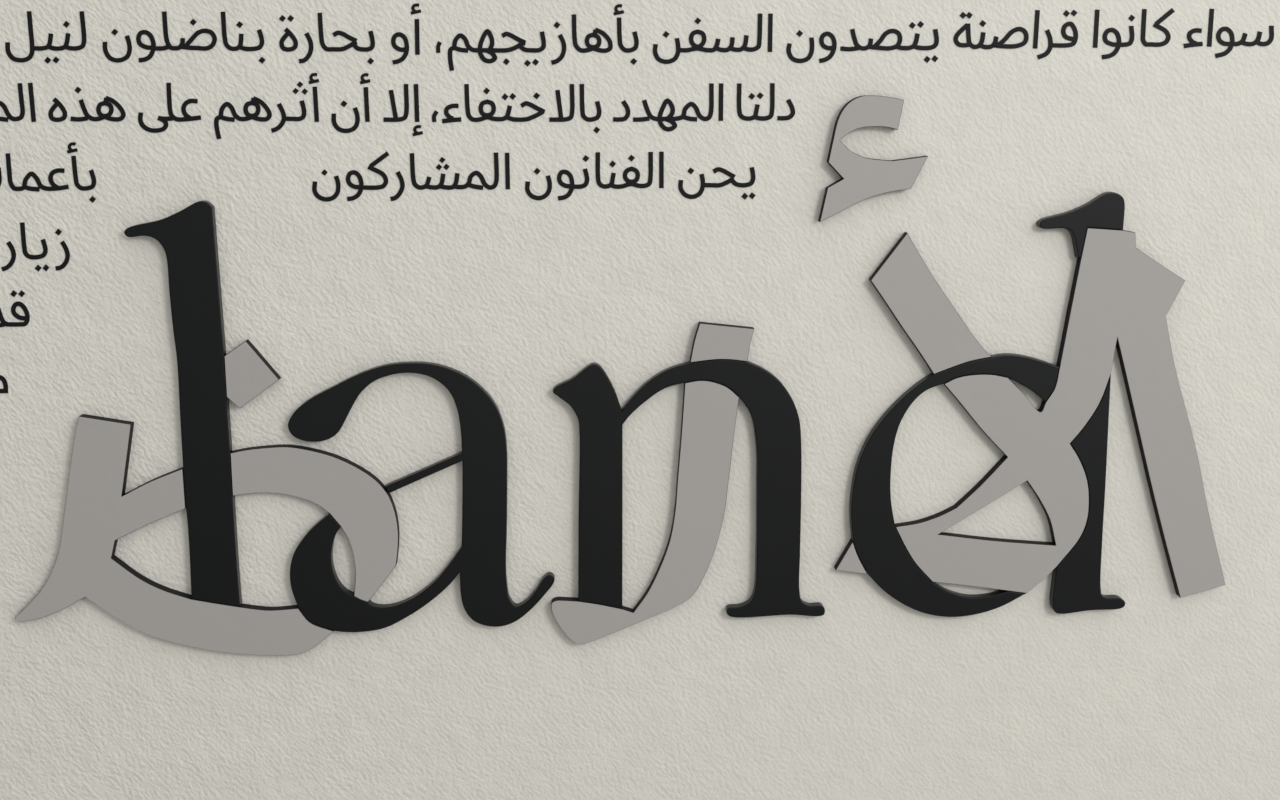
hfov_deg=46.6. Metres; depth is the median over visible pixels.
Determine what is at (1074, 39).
arabic word
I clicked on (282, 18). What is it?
arabic word
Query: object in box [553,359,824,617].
latin letter
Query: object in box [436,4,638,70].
arabic word
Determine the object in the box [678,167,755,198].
arabic word
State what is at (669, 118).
arabic word
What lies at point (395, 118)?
arabic word
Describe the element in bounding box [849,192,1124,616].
latin letter
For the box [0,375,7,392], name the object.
arabic word
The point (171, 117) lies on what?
arabic word
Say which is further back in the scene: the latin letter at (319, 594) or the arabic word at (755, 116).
the latin letter at (319, 594)
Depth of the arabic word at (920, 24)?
1.47 m
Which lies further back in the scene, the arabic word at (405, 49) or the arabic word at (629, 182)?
the arabic word at (629, 182)
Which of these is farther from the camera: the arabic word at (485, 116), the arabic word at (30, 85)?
the arabic word at (485, 116)
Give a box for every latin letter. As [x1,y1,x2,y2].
[124,200,241,606]
[288,361,554,631]
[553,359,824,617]
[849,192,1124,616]
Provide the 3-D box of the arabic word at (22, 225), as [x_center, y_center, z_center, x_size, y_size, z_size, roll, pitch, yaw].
[-0.602,-0.152,1.475,0.068,0.049,0.001,-1,12,-2]
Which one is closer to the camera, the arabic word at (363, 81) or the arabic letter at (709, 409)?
the arabic word at (363, 81)
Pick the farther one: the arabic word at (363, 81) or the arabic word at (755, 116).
the arabic word at (755, 116)
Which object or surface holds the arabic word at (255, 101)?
attached to the wall
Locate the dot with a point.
(248, 373)
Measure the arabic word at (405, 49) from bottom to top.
0.058 m
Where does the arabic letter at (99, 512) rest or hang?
attached to the wall
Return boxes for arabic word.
[0,83,35,121]
[0,142,95,202]
[0,290,29,326]
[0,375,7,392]
[1,222,69,271]
[5,11,85,62]
[48,87,125,121]
[103,11,264,63]
[138,83,200,132]
[214,73,318,138]
[279,13,374,63]
[312,152,509,201]
[331,73,369,132]
[383,84,422,135]
[391,3,420,64]
[432,84,601,132]
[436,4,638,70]
[525,152,663,200]
[613,83,722,131]
[653,13,772,63]
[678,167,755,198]
[737,83,794,120]
[786,21,938,62]
[953,10,1077,59]
[1093,8,1174,58]
[1184,9,1273,57]
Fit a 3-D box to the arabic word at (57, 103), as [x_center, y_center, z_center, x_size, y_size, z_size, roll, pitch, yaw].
[-0.540,-0.289,1.449,0.074,0.034,0.001,-1,12,-2]
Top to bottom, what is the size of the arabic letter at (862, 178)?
0.125 m
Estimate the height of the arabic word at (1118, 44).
0.050 m
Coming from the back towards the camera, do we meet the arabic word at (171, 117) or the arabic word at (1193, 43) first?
the arabic word at (1193, 43)
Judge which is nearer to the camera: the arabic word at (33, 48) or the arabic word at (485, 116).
the arabic word at (33, 48)
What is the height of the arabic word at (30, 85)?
0.038 m
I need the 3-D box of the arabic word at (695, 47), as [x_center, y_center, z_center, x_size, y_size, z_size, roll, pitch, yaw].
[0.072,-0.356,1.462,0.118,0.048,0.001,-1,12,-2]
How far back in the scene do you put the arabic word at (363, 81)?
1.46 m
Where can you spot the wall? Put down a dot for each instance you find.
(1162, 695)
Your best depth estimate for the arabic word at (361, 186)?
1.48 m
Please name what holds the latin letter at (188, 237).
attached to the wall
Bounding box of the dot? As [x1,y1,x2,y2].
[224,339,280,407]
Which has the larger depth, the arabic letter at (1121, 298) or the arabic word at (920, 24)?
the arabic letter at (1121, 298)
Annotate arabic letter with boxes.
[15,414,399,654]
[551,322,753,643]
[818,95,927,221]
[834,227,1224,597]
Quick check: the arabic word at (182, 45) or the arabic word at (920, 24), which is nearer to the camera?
the arabic word at (182, 45)
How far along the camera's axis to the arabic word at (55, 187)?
1.46 m
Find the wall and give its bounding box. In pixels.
[0,0,1279,799]
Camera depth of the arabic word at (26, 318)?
1.49 m

